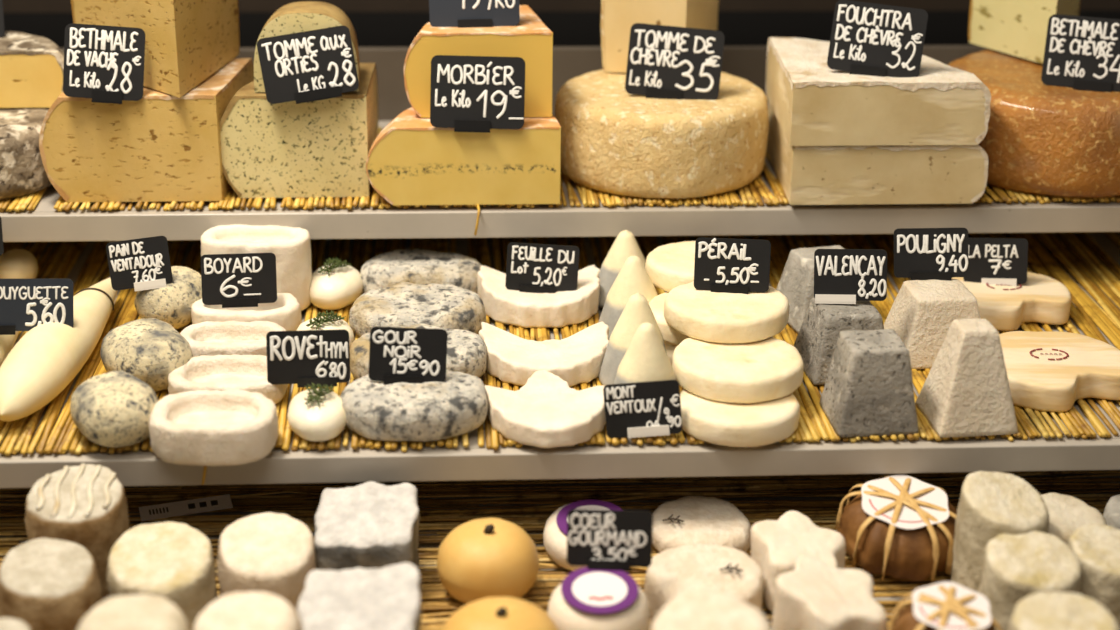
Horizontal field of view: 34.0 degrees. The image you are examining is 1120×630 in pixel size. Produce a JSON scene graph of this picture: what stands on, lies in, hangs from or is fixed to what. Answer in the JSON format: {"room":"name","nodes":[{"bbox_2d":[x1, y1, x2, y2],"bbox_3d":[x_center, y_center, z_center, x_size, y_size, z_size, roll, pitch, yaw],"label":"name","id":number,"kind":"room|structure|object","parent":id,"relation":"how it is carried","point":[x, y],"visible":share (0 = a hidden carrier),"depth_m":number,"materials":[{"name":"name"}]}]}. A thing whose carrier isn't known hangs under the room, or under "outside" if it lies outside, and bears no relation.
{"room":"food shop","nodes":[
{"label":"food shop","id":0,"kind":"room"},
{"bbox_2d":[2,0,1119,12],"bbox_3d":[-0.038,-0.451,2.344,1.760,0.120,0.040,-1,22,-3],"label":"rail","id":1,"kind":"object","parent":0,"point":[9,6],"visible":0.43,"depth_m":2.35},
{"bbox_2d":[3,11,1119,47],"bbox_3d":[-0.056,-0.651,2.624,4.600,2.600,0.150,-1,22,-3],"label":"wall","id":2,"kind":"structure","parent":0,"point":[752,28],"depth_m":2.65,"materials":[{"name":"black"}]},
{"bbox_3d":[0.049,1.364,1.177,4.600,0.050,4.350,-1,22,-3],"label":"floor","id":3,"kind":"structure","parent":0,"visible":0},
{"bbox_3d":[0.001,0.585,1.866,1.760,0.877,1.185,-1,22,-3],"label":"countertop","id":4,"kind":"structure","parent":3,"relation":"on","visible":0},
{"bbox_2d":[0,232,1119,627],"bbox_3d":[0.009,0.136,1.644,1.800,0.122,1.140,-1,22,-3],"label":"display shelf","id":5,"kind":"object","parent":4,"relation":"on","point":[420,545],"depth_m":1.54,"materials":[{"name":"metal"}]},
{"bbox_2d":[0,470,1119,629],"bbox_3d":[0.058,0.199,1.565,1.788,0.013,0.822,-1,22,-3],"label":"mat","id":6,"kind":"object","parent":5,"relation":"on","point":[299,506],"depth_m":1.64,"materials":[{"name":"wicker"}]},
{"bbox_2d":[0,618,30,629],"bbox_3d":[-0.392,0.261,1.286,0.051,0.088,0.052,-2,22,-8],"label":"cheese","id":7,"kind":"object","parent":6,"relation":"on","point":[5,623],"visible":1,"depth_m":1.28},
{"bbox_2d":[0,538,103,629],"bbox_3d":[-0.393,0.219,1.411,0.085,0.072,0.085,-1,22,-4],"label":"cheese","id":8,"kind":"object","parent":6,"relation":"on","point":[46,583],"visible":0.91,"depth_m":1.39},
{"bbox_2d":[25,463,128,599],"bbox_3d":[-0.388,0.178,1.481,0.082,0.096,0.082,-1,22,-4],"label":"cheese","id":9,"kind":"object","parent":6,"relation":"on","point":[84,505],"visible":0.67,"depth_m":1.46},
{"bbox_2d":[77,594,187,629],"bbox_3d":[-0.293,0.257,1.265,0.083,0.112,0.084,-2,22,-6],"label":"cheese","id":10,"kind":"object","parent":6,"relation":"on","point":[143,611],"visible":1,"depth_m":1.25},
{"bbox_2d":[107,521,217,629],"bbox_3d":[-0.312,0.210,1.437,0.085,0.070,0.085,-1,22,-5],"label":"cheese","id":11,"kind":"object","parent":6,"relation":"on","point":[173,561],"visible":0.78,"depth_m":1.42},
{"bbox_2d":[149,500,217,514],"bbox_3d":[-0.332,0.170,1.616,0.060,0.001,0.006,-7,44,-18],"label":"print","id":12,"kind":"object","parent":6,"relation":"on","point":[202,504],"depth_m":1.62},
{"bbox_2d":[194,592,302,629],"bbox_3d":[-0.215,0.255,1.276,0.080,0.110,0.080,-2,22,-6],"label":"cheese","id":13,"kind":"object","parent":6,"relation":"on","point":[236,610],"visible":1,"depth_m":1.26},
{"bbox_2d":[217,512,315,611],"bbox_3d":[-0.232,0.204,1.454,0.080,0.070,0.080,-2,22,-7],"label":"cheese","id":14,"kind":"object","parent":6,"relation":"on","point":[273,553],"visible":0.77,"depth_m":1.43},
{"bbox_2d":[297,563,421,629],"bbox_3d":[-0.145,0.239,1.340,0.094,0.092,0.080,0,22,0],"label":"cheese","id":15,"kind":"object","parent":6,"relation":"on","point":[388,597],"visible":0.98,"depth_m":1.33,"materials":[{"name":"white food"}]},
{"bbox_2d":[314,481,419,570],"bbox_3d":[-0.157,0.186,1.493,0.087,0.077,0.075,0,22,0],"label":"cheese","id":16,"kind":"object","parent":6,"relation":"on","point":[368,525],"visible":0.76,"depth_m":1.47,"materials":[{"name":"white food"}]},
{"bbox_2d":[437,518,538,603],"bbox_3d":[-0.058,0.196,1.482,0.083,0.068,0.083,-1,22,-3],"label":"cheese","id":17,"kind":"object","parent":6,"relation":"on","point":[478,559],"visible":0.92,"depth_m":1.46,"materials":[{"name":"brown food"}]},
{"bbox_2d":[441,597,558,629],"bbox_3d":[-0.044,0.245,1.350,0.096,0.076,0.094,-1,22,-3],"label":"cheese","id":18,"kind":"object","parent":6,"relation":"on","point":[490,613],"visible":1,"depth_m":1.34,"materials":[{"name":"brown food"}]},
{"bbox_2d":[543,500,621,571],"bbox_3d":[0.027,0.187,1.549,0.082,0.039,0.082,-6,23,-15],"label":"cheese","id":19,"kind":"object","parent":6,"relation":"on","point":[555,530],"visible":0.32,"depth_m":1.54,"materials":[{"name":"white food"}]},
{"bbox_2d":[548,567,649,629],"bbox_3d":[0.030,0.231,1.413,0.080,0.057,0.080,12,24,25],"label":"cheese","id":20,"kind":"object","parent":6,"relation":"on","point":[586,599],"visible":0.98,"depth_m":1.39,"materials":[{"name":"white food"}]},
{"bbox_2d":[588,596,613,599],"bbox_3d":[0.031,0.215,1.390,0.019,0.001,0.005,-1,29,-3],"label":"print","id":21,"kind":"object","parent":20,"relation":"on","point":[589,597],"depth_m":1.39,"materials":[{"name":"red"}]},
{"bbox_2d":[567,509,652,570],"bbox_3d":[0.038,0.175,1.420,0.066,0.047,0.016,1,22,1],"label":"price tag","id":22,"kind":"object","parent":20,"relation":"on","point":[618,540],"visible":1,"depth_m":1.42,"materials":[{"name":"black plastic"}]},
{"bbox_2d":[652,496,751,552],"bbox_3d":[0.119,0.183,1.571,0.089,0.028,0.080,1,22,0],"label":"cheese","id":23,"kind":"object","parent":6,"relation":"on","point":[707,520],"visible":0.8,"depth_m":1.56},
{"bbox_2d":[644,544,763,619],"bbox_3d":[0.115,0.219,1.463,0.095,0.044,0.085,-1,22,-4],"label":"cheese","id":24,"kind":"object","parent":6,"relation":"on","point":[672,572],"visible":0.73,"depth_m":1.45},
{"bbox_2d":[651,590,770,629],"bbox_3d":[0.103,0.259,1.261,0.086,0.120,0.086,-2,22,-6],"label":"cheese","id":25,"kind":"object","parent":6,"relation":"on","point":[702,609],"visible":1,"depth_m":1.25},
{"bbox_2d":[751,511,845,611],"bbox_3d":[0.197,0.201,1.490,0.076,0.058,0.078,-6,23,-17],"label":"cheese","id":26,"kind":"object","parent":6,"relation":"on","point":[776,545],"visible":0.68,"depth_m":1.48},
{"bbox_2d":[772,555,886,629],"bbox_3d":[0.208,0.231,1.397,0.084,0.072,0.086,-19,29,-40],"label":"cheese","id":27,"kind":"object","parent":6,"relation":"on","point":[816,595],"visible":1,"depth_m":1.38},
{"bbox_2d":[835,475,956,581],"bbox_3d":[0.285,0.177,1.538,0.104,0.063,0.105,1,22,0],"label":"cheese","id":28,"kind":"object","parent":6,"relation":"on","point":[896,526],"visible":0.97,"depth_m":1.51,"materials":[{"name":"brown food"}]},
{"bbox_2d":[869,499,922,522],"bbox_3d":[0.277,0.161,1.511,0.036,0.001,0.035,-3,31,-8],"label":"print","id":29,"kind":"object","parent":28,"relation":"on","point":[869,499],"depth_m":1.50},
{"bbox_2d":[888,582,1001,629],"bbox_3d":[0.285,0.242,1.359,0.083,0.076,0.086,1,22,0],"label":"cheese","id":30,"kind":"object","parent":6,"relation":"on","point":[942,605],"visible":1,"depth_m":1.34,"materials":[{"name":"white food"}]},
{"bbox_2d":[919,606,967,627],"bbox_3d":[0.279,0.219,1.330,0.029,0.001,0.028,-2,30,-8],"label":"print","id":31,"kind":"object","parent":30,"relation":"on","point":[919,606],"depth_m":1.32},
{"bbox_2d":[950,471,1048,591],"bbox_3d":[0.359,0.183,1.487,0.076,0.098,0.075,-1,22,-3],"label":"cheese","id":32,"kind":"object","parent":6,"relation":"on","point":[991,504],"visible":0.65,"depth_m":1.47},
{"bbox_2d":[977,531,1081,629],"bbox_3d":[0.368,0.217,1.433,0.080,0.076,0.079,-2,22,-7],"label":"cheese","id":33,"kind":"object","parent":6,"relation":"on","point":[1015,568],"visible":0.76,"depth_m":1.41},
{"bbox_2d":[1009,591,1119,629],"bbox_3d":[0.354,0.257,1.298,0.080,0.102,0.080,0,22,-2],"label":"cheese","id":34,"kind":"object","parent":6,"relation":"on","point":[1040,610],"visible":1,"depth_m":1.29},
{"bbox_2d":[1041,493,1106,544],"bbox_3d":[0.421,0.187,1.530,0.068,0.058,0.067,0,22,-1],"label":"cheese","id":35,"kind":"object","parent":6,"relation":"on","point":[1067,513],"visible":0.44,"depth_m":1.52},
{"bbox_2d":[1068,524,1119,628],"bbox_3d":[0.436,0.210,1.458,0.071,0.069,0.069,-2,22,-6],"label":"cheese","id":36,"kind":"object","parent":6,"relation":"on","point":[1096,547],"visible":0.72,"depth_m":1.43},
{"bbox_2d":[1103,494,1119,529],"bbox_3d":[0.494,0.181,1.567,0.059,0.043,0.058,-1,22,-5],"label":"cheese","id":37,"kind":"object","parent":6,"relation":"on","point":[1111,514],"visible":0.49,"depth_m":1.56,"materials":[{"name":"white food"}]},
{"bbox_2d":[0,232,1119,454],"bbox_3d":[0.023,-0.001,1.808,1.698,0.007,0.596,-1,22,-3],"label":"mat","id":38,"kind":"object","parent":5,"relation":"on","point":[813,425],"visible":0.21,"depth_m":1.79,"materials":[{"name":"wicker"}]},
{"bbox_2d":[0,331,18,366],"bbox_3d":[-0.524,0.033,1.634,0.060,0.051,0.226,3,22,5],"label":"cheese","id":39,"kind":"object","parent":38,"relation":"on","point":[7,342],"visible":0.2,"depth_m":1.64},
{"bbox_2d":[0,279,73,334],"bbox_3d":[-0.474,-0.008,1.624,0.085,0.052,0.016,-5,23,-14],"label":"price tag","id":40,"kind":"object","parent":39,"relation":"on","point":[25,304],"visible":1,"depth_m":1.63,"materials":[{"name":"black plastic"}]},
{"bbox_2d":[0,248,37,278],"bbox_3d":[-0.550,-0.046,1.851,0.042,0.035,0.056,-1,22,-3],"label":"cheese","id":41,"kind":"object","parent":38,"relation":"on","point":[18,263],"visible":0.77,"depth_m":1.83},
{"bbox_2d":[0,278,117,420],"bbox_3d":[-0.452,0.020,1.668,0.060,0.051,0.318,2,22,4],"label":"cheese","id":42,"kind":"object","parent":38,"relation":"on","point":[49,356],"visible":0.88,"depth_m":1.59,"materials":[{"name":"beige food"}]},
{"bbox_2d":[70,371,157,446],"bbox_3d":[-0.371,0.078,1.531,0.071,0.048,0.090,-11,25,-27],"label":"cheese","id":43,"kind":"object","parent":38,"relation":"on","point":[112,408],"visible":0.98,"depth_m":1.50,"materials":[{"name":"beige food"}]},
{"bbox_2d":[100,318,192,391],"bbox_3d":[-0.369,0.035,1.635,0.076,0.049,0.096,-12,25,-29],"label":"cheese","id":44,"kind":"object","parent":38,"relation":"on","point":[149,350],"visible":0.84,"depth_m":1.60,"materials":[{"name":"beige food"}]},
{"bbox_2d":[134,266,201,329],"bbox_3d":[-0.373,-0.017,1.760,0.065,0.052,0.081,5,22,10],"label":"cheese","id":45,"kind":"object","parent":38,"relation":"on","point":[172,304],"visible":0.61,"depth_m":1.73,"materials":[{"name":"beige food"}]},
{"bbox_2d":[106,236,172,290],"bbox_3d":[-0.395,-0.047,1.721,0.059,0.050,0.016,-5,23,-13],"label":"price tag","id":46,"kind":"object","parent":45,"relation":"on","point":[140,264],"visible":1,"depth_m":1.72,"materials":[{"name":"black plastic"}]},
{"bbox_2d":[149,390,278,465],"bbox_3d":[-0.285,0.093,1.512,0.104,0.036,0.084,0,22,-1],"label":"cheese","id":47,"kind":"object","parent":38,"relation":"on","point":[201,427],"visible":1,"depth_m":1.49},
{"bbox_2d":[168,354,287,403],"bbox_3d":[-0.291,0.059,1.608,0.102,0.026,0.078,0,22,-1],"label":"cheese","id":48,"kind":"object","parent":38,"relation":"on","point":[248,373],"visible":0.7,"depth_m":1.62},
{"bbox_2d":[180,321,285,356],"bbox_3d":[-0.301,0.028,1.686,0.102,0.026,0.066,0,22,-1],"label":"cheese","id":49,"kind":"object","parent":38,"relation":"on","point":[211,338],"visible":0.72,"depth_m":1.70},
{"bbox_2d":[191,293,301,330],"bbox_3d":[-0.299,0.001,1.748,0.104,0.030,0.064,0,22,-1],"label":"cheese","id":50,"kind":"object","parent":38,"relation":"on","point":[285,312],"visible":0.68,"depth_m":1.72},
{"bbox_2d":[201,253,276,307],"bbox_3d":[-0.303,-0.032,1.732,0.071,0.051,0.016,-3,22,-9],"label":"price tag","id":51,"kind":"object","parent":50,"relation":"on","point":[243,279],"visible":1,"depth_m":1.73,"materials":[{"name":"black plastic"}]},
{"bbox_2d":[200,225,311,310],"bbox_3d":[-0.297,-0.044,1.797,0.108,0.077,0.067,0,22,-1],"label":"cheese","id":52,"kind":"object","parent":38,"relation":"on","point":[291,247],"visible":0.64,"depth_m":1.78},
{"bbox_2d":[266,329,349,387],"bbox_3d":[-0.217,0.038,1.582,0.072,0.050,0.016,-2,22,-7],"label":"price tag","id":53,"kind":"object","parent":38,"relation":"on","point":[301,358],"visible":1,"depth_m":1.58,"materials":[{"name":"black plastic"}]},
{"bbox_2d":[287,389,345,441],"bbox_3d":[-0.205,0.083,1.546,0.051,0.030,0.070,-4,22,-11],"label":"cheese","id":54,"kind":"object","parent":38,"relation":"on","point":[315,423],"visible":0.94,"depth_m":1.52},
{"bbox_2d":[303,382,333,406],"bbox_3d":[-0.204,0.064,1.540,0.027,0.010,0.038,3,22,6],"label":"thyme sprig","id":55,"kind":"object","parent":54,"relation":"on","point":[314,387],"visible":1,"depth_m":1.54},
{"bbox_2d":[296,316,354,346],"bbox_3d":[-0.218,0.022,1.695,0.055,0.032,0.075,-1,22,-3],"label":"cheese","id":56,"kind":"object","parent":38,"relation":"on","point":[340,324],"visible":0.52,"depth_m":1.69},
{"bbox_2d":[306,309,345,329],"bbox_3d":[-0.216,0.003,1.687,0.025,0.009,0.038,16,27,33],"label":"thyme sprig","id":57,"kind":"object","parent":56,"relation":"on","point":[331,315],"visible":1,"depth_m":1.68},
{"bbox_2d":[309,263,362,309],"bbox_3d":[-0.224,-0.030,1.820,0.056,0.034,0.074,3,22,6],"label":"cheese","id":58,"kind":"object","parent":38,"relation":"on","point":[343,286],"visible":0.91,"depth_m":1.79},
{"bbox_2d":[318,257,350,275],"bbox_3d":[-0.224,-0.050,1.812,0.027,0.009,0.038,11,24,24],"label":"thyme sprig","id":59,"kind":"object","parent":58,"relation":"on","point":[337,262],"visible":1,"depth_m":1.81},
{"bbox_2d":[340,370,487,440],"bbox_3d":[-0.124,0.075,1.556,0.125,0.040,0.090,-1,22,-5],"label":"cheese","id":60,"kind":"object","parent":38,"relation":"on","point":[457,405],"visible":0.94,"depth_m":1.53,"materials":[{"name":"grey food"}]},
{"bbox_2d":[369,327,447,384],"bbox_3d":[-0.129,0.036,1.554,0.068,0.051,0.016,-1,22,-4],"label":"price tag","id":61,"kind":"object","parent":60,"relation":"on","point":[396,354],"visible":1,"depth_m":1.55,"materials":[{"name":"black plastic"}]},
{"bbox_2d":[349,282,485,336],"bbox_3d":[-0.136,-0.001,1.748,0.131,0.037,0.094,-1,22,-5],"label":"cheese","id":62,"kind":"object","parent":38,"relation":"on","point":[404,304],"visible":0.8,"depth_m":1.73,"materials":[{"name":"grey food"}]},
{"bbox_2d":[350,323,486,379],"bbox_3d":[-0.127,0.038,1.648,0.123,0.038,0.089,-1,22,-5],"label":"cheese","id":63,"kind":"object","parent":38,"relation":"on","point":[466,350],"visible":0.25,"depth_m":1.63,"materials":[{"name":"grey food"}]},
{"bbox_2d":[360,249,481,292],"bbox_3d":[-0.139,-0.039,1.839,0.124,0.038,0.078,-1,22,-3],"label":"cheese","id":64,"kind":"object","parent":38,"relation":"on","point":[415,266],"visible":0.77,"depth_m":1.82,"materials":[{"name":"grey food"}]},
{"bbox_2d":[477,265,599,327],"bbox_3d":[-0.020,-0.019,1.803,0.125,0.031,0.099,-1,22,-3],"label":"cheese","id":65,"kind":"object","parent":38,"relation":"on","point":[504,305],"visible":0.77,"depth_m":1.77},
{"bbox_2d":[505,242,579,292],"bbox_3d":[-0.017,-0.044,1.785,0.072,0.051,0.016,1,22,0],"label":"price tag","id":66,"kind":"object","parent":65,"relation":"on","point":[530,268],"visible":1,"depth_m":1.78,"materials":[{"name":"black plastic"}]},
{"bbox_2d":[479,321,608,386],"bbox_3d":[-0.014,0.035,1.673,0.123,0.027,0.098,-1,22,-3],"label":"cheese","id":67,"kind":"object","parent":38,"relation":"on","point":[577,358],"visible":0.88,"depth_m":1.65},
{"bbox_2d":[485,370,605,447],"bbox_3d":[-0.011,0.079,1.568,0.108,0.025,0.104,19,28,37],"label":"cheese","id":68,"kind":"object","parent":38,"relation":"on","point":[545,412],"visible":0.96,"depth_m":1.55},
{"bbox_2d":[598,230,645,307],"bbox_3d":[0.065,-0.050,1.824,0.065,0.075,0.065,-1,22,-3],"label":"cheese","id":69,"kind":"object","parent":38,"relation":"on","point":[625,245],"visible":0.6,"depth_m":1.81,"materials":[{"name":"beige food"}]},
{"bbox_2d":[598,255,657,339],"bbox_3d":[0.069,-0.019,1.736,0.069,0.082,0.069,-1,22,-3],"label":"cheese","id":70,"kind":"object","parent":38,"relation":"on","point":[633,278],"visible":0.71,"depth_m":1.72,"materials":[{"name":"beige food"}]},
{"bbox_2d":[599,293,666,385],"bbox_3d":[0.069,0.019,1.638,0.067,0.085,0.067,-1,22,-3],"label":"cheese","id":71,"kind":"object","parent":38,"relation":"on","point":[637,311],"visible":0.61,"depth_m":1.62,"materials":[{"name":"beige food"}]},
{"bbox_2d":[603,380,682,437],"bbox_3d":[0.070,0.080,1.538,0.067,0.050,0.015,1,22,1],"label":"price tag","id":72,"kind":"object","parent":38,"relation":"on","point":[651,408],"visible":1,"depth_m":1.54,"materials":[{"name":"black plastic"}]},
{"bbox_2d":[614,322,675,383],"bbox_3d":[0.074,0.045,1.573,0.066,0.086,0.066,-1,22,-3],"label":"cheese","id":73,"kind":"object","parent":38,"relation":"on","point":[646,359],"visible":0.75,"depth_m":1.55,"materials":[{"name":"beige food"}]},
{"bbox_2d":[664,342,676,364],"bbox_3d":[0.140,0.024,1.712,0.105,0.024,0.106,-1,22,-3],"label":"cheese","id":74,"kind":"object","parent":38,"relation":"on","point":[670,348],"visible":0.02,"depth_m":1.68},
{"bbox_2d":[649,292,690,345],"bbox_3d":[0.133,0.003,1.703,0.107,0.023,0.106,-1,22,-3],"label":"cheese","id":75,"kind":"object","parent":74,"relation":"on","point":[670,335],"visible":0.12,"depth_m":1.67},
{"bbox_2d":[645,241,695,291],"bbox_3d":[0.133,-0.045,1.760,0.102,0.023,0.102,-1,22,-3],"label":"cheese","id":76,"kind":"object","parent":75,"relation":"on","point":[669,266],"visible":0.41,"depth_m":1.74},
{"bbox_2d":[680,389,799,446],"bbox_3d":[0.152,0.081,1.570,0.107,0.023,0.107,-1,22,-3],"label":"cheese","id":77,"kind":"object","parent":38,"relation":"on","point":[708,420],"visible":0.73,"depth_m":1.53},
{"bbox_2d":[672,337,803,402],"bbox_3d":[0.155,0.044,1.600,0.115,0.023,0.115,-1,22,-3],"label":"cheese","id":78,"kind":"object","parent":77,"relation":"on","point":[768,369],"visible":0.91,"depth_m":1.57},
{"bbox_2d":[664,281,789,342],"bbox_3d":[0.151,-0.005,1.661,0.114,0.023,0.113,-1,22,-3],"label":"cheese","id":79,"kind":"object","parent":78,"relation":"on","point":[705,315],"visible":0.91,"depth_m":1.63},
{"bbox_2d":[694,237,770,293],"bbox_3d":[0.157,-0.044,1.667,0.068,0.050,0.016,2,22,4],"label":"price tag","id":80,"kind":"object","parent":79,"relation":"on","point":[722,265],"visible":1,"depth_m":1.67,"materials":[{"name":"black plastic"}]},
{"bbox_2d":[776,245,843,332],"bbox_3d":[0.258,-0.029,1.791,0.081,0.064,0.081,-5,23,-14],"label":"cheese","id":81,"kind":"object","parent":38,"relation":"on","point":[796,283],"visible":0.35,"depth_m":1.77,"materials":[{"name":"grey food"}]},
{"bbox_2d":[794,298,883,384],"bbox_3d":[0.260,0.019,1.677,0.078,0.060,0.078,-3,22,-9],"label":"cheese","id":82,"kind":"object","parent":38,"relation":"on","point":[817,337],"visible":0.62,"depth_m":1.65,"materials":[{"name":"grey food"}]},
{"bbox_2d":[814,249,886,303],"bbox_3d":[0.264,-0.034,1.665,0.067,0.052,0.016,4,22,7],"label":"price tag","id":83,"kind":"object","parent":82,"relation":"on","point":[841,276],"visible":1,"depth_m":1.67,"materials":[{"name":"black plastic"}]},
{"bbox_2d":[819,329,918,436],"bbox_3d":[0.267,0.055,1.571,0.072,0.074,0.071,-2,22,-6],"label":"cheese","id":84,"kind":"object","parent":38,"relation":"on","point":[868,390],"visible":1,"depth_m":1.55,"materials":[{"name":"grey food"}]},
{"bbox_2d":[884,279,980,368],"bbox_3d":[0.353,0.004,1.714,0.085,0.062,0.086,-2,22,-6],"label":"cheese","id":85,"kind":"object","parent":38,"relation":"on","point":[922,313],"visible":0.66,"depth_m":1.68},
{"bbox_2d":[894,228,967,280],"bbox_3d":[0.349,-0.057,1.727,0.072,0.053,0.016,4,22,9],"label":"price tag","id":86,"kind":"object","parent":85,"relation":"on","point":[919,253],"visible":1,"depth_m":1.73,"materials":[{"name":"black plastic"}]},
{"bbox_2d":[915,319,1017,436],"bbox_3d":[0.352,0.049,1.570,0.071,0.088,0.072,-2,22,-7],"label":"cheese","id":87,"kind":"object","parent":38,"relation":"on","point":[965,392],"visible":1,"depth_m":1.55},
{"bbox_2d":[952,272,1070,330],"bbox_3d":[0.444,-0.016,1.814,0.119,0.026,0.110,0,22,0],"label":"cutting board","id":88,"kind":"object","parent":38,"relation":"on","point":[1044,299],"visible":0.75,"depth_m":1.78,"materials":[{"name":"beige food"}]},
{"bbox_2d":[963,238,1027,286],"bbox_3d":[0.432,-0.052,1.816,0.064,0.050,0.016,5,22,11],"label":"price tag","id":89,"kind":"object","parent":88,"relation":"on","point":[992,261],"visible":0.96,"depth_m":1.82,"materials":[{"name":"black plastic"}]},
{"bbox_2d":[999,331,1119,411],"bbox_3d":[0.446,0.049,1.653,0.134,0.026,0.131,1,22,0],"label":"cutting board","id":90,"kind":"object","parent":38,"relation":"on","point":[1046,370],"visible":0.88,"depth_m":1.62,"materials":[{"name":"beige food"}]},
{"bbox_2d":[0,45,1119,241],"bbox_3d":[-0.014,-0.164,1.982,1.800,0.178,0.348,-1,22,-3],"label":"display shelf","id":91,"kind":"object","parent":5,"relation":"on","point":[44,223],"depth_m":1.83,"materials":[{"name":"metal"}]},
{"bbox_2d":[0,127,1119,211],"bbox_3d":[-0.001,-0.159,1.947,1.675,0.007,0.278,-1,22,-3],"label":"mat","id":92,"kind":"object","parent":91,"relation":"on","point":[589,197],"visible":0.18,"depth_m":1.83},
{"bbox_2d":[0,108,51,199],"bbox_3d":[-0.608,-0.176,1.871,0.221,0.070,0.221,-1,22,-3],"label":"cheese","id":93,"kind":"object","parent":92,"relation":"on","point":[22,171],"visible":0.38,"depth_m":1.81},
{"bbox_2d":[0,31,63,107],"bbox_3d":[-0.603,-0.257,1.901,0.199,0.059,0.101,-1,22,-3],"label":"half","id":94,"kind":"object","parent":93,"relation":"on","point":[31,66],"visible":0.83,"depth_m":1.86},
{"bbox_2d":[0,0,3,37],"bbox_3d":[-0.623,-0.318,1.883,0.099,0.079,0.023,-6,23,-15],"label":"price tag","id":95,"kind":"object","parent":94,"relation":"on","point":[1,2],"visible":1,"depth_m":1.90,"materials":[{"name":"black stone"}]},
{"bbox_2d":[39,58,253,201],"bbox_3d":[-0.415,-0.195,1.873,0.197,0.108,0.174,-1,22,-3],"label":"cheese","id":96,"kind":"object","parent":92,"relation":"on","point":[159,146],"visible":0.66,"depth_m":1.79,"materials":[{"name":"food"}]},
{"bbox_2d":[63,23,144,103],"bbox_3d":[-0.437,-0.240,1.757,0.080,0.077,0.022,-4,22,-11],"label":"price tag","id":97,"kind":"object","parent":96,"relation":"on","point":[103,64],"visible":1,"depth_m":1.76,"materials":[{"name":"black plastic"}]},
{"bbox_2d":[71,0,239,97],"bbox_3d":[-0.378,-0.332,1.838,0.182,0.171,0.150,21,29,40],"label":"cheese block","id":98,"kind":"object","parent":96,"relation":"on","point":[187,42],"visible":0.81,"depth_m":1.79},
{"bbox_2d":[220,63,378,197],"bbox_3d":[-0.266,-0.194,1.878,0.154,0.106,0.148,-1,22,-3],"label":"cheese block","id":99,"kind":"object","parent":92,"relation":"on","point":[320,148],"visible":0.76,"depth_m":1.81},
{"bbox_2d":[254,1,359,91],"bbox_3d":[-0.250,-0.269,1.819,0.102,0.078,0.075,-1,22,-3],"label":"cheese piece","id":100,"kind":"object","parent":99,"relation":"on","point":[301,16],"visible":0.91,"depth_m":1.78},
{"bbox_2d":[257,25,358,103],"bbox_3d":[-0.244,-0.241,1.773,0.096,0.073,0.020,-3,22,-9],"label":"price tag","id":101,"kind":"object","parent":99,"relation":"on","point":[319,64],"visible":1,"depth_m":1.77,"materials":[{"name":"black plastic"}]},
{"bbox_2d":[366,107,560,204],"bbox_3d":[-0.100,-0.182,1.887,0.191,0.080,0.190,-1,22,-3],"label":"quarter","id":102,"kind":"object","parent":92,"relation":"on","point":[411,161],"visible":0.73,"depth_m":1.80,"materials":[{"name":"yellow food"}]},
{"bbox_2d":[430,55,524,132],"bbox_3d":[-0.080,-0.214,1.776,0.093,0.073,0.022,0,22,-2],"label":"price tag","id":103,"kind":"object","parent":102,"relation":"on","point":[483,94],"visible":1,"depth_m":1.78,"materials":[{"name":"black plastic"}]},
{"bbox_2d":[404,5,552,117],"bbox_3d":[-0.084,-0.262,1.865,0.146,0.086,0.144,-1,22,-3],"label":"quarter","id":104,"kind":"object","parent":102,"relation":"on","point":[531,40],"visible":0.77,"depth_m":1.79,"materials":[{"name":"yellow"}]},
{"bbox_2d":[429,0,519,27],"bbox_3d":[-0.085,-0.315,1.805,0.090,0.070,0.021,-1,22,-3],"label":"price tag","id":105,"kind":"object","parent":104,"relation":"on","point":[442,13],"visible":0.99,"depth_m":1.81,"materials":[{"name":"black plastic"}]},
{"bbox_2d":[555,70,768,198],"bbox_3d":[0.105,-0.194,1.913,0.223,0.087,0.223,-1,22,-3],"label":"cheese","id":106,"kind":"object","parent":92,"relation":"on","point":[614,140],"visible":0.79,"depth_m":1.83,"materials":[{"name":"food"}]},
{"bbox_2d":[601,0,718,72],"bbox_3d":[0.108,-0.343,1.964,0.135,0.151,0.090,-1,22,-3],"label":"cheese block","id":107,"kind":"object","parent":106,"relation":"on","point":[617,16],"visible":0.53,"depth_m":1.94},
{"bbox_2d":[625,23,724,99],"bbox_3d":[0.116,-0.255,1.862,0.099,0.078,0.022,2,22,3],"label":"price tag","id":108,"kind":"object","parent":106,"relation":"on","point":[664,62],"visible":1,"depth_m":1.86,"materials":[{"name":"black plastic"}]},
{"bbox_2d":[767,100,987,204],"bbox_3d":[0.322,-0.176,1.909,0.197,0.063,0.196,-1,22,-3],"label":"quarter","id":109,"kind":"object","parent":92,"relation":"on","point":[870,174],"visible":0.58,"depth_m":1.82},
{"bbox_2d":[766,37,990,145],"bbox_3d":[0.318,-0.234,1.882,0.196,0.065,0.196,-1,22,-3],"label":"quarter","id":110,"kind":"object","parent":109,"relation":"on","point":[813,103],"visible":0.88,"depth_m":1.79,"materials":[{"name":"food"}]},
{"bbox_2d":[827,0,927,76],"bbox_3d":[0.312,-0.269,1.800,0.094,0.075,0.022,4,22,9],"label":"price tag","id":111,"kind":"object","parent":110,"relation":"on","point":[870,39],"visible":1,"depth_m":1.80,"materials":[{"name":"black plastic"}]},
{"bbox_2d":[948,49,1119,197],"bbox_3d":[0.530,-0.208,1.939,0.264,0.103,0.262,-1,22,-3],"label":"cheese","id":112,"kind":"object","parent":92,"relation":"on","point":[1040,138],"visible":0.6,"depth_m":1.83,"materials":[{"name":"food"}]},
{"bbox_2d":[968,0,1080,63],"bbox_3d":[0.529,-0.363,1.978,0.107,0.151,0.123,-13,26,-30],"label":"cheese block","id":113,"kind":"object","parent":112,"relation":"on","point":[1018,28],"visible":0.77,"depth_m":1.97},
{"bbox_2d":[1041,14,1119,91],"bbox_3d":[0.540,-0.262,1.850,0.099,0.075,0.022,6,23,14],"label":"price tag","id":114,"kind":"object","parent":112,"relation":"on","point":[1082,53],"visible":1,"depth_m":1.85,"materials":[{"name":"black plastic"}]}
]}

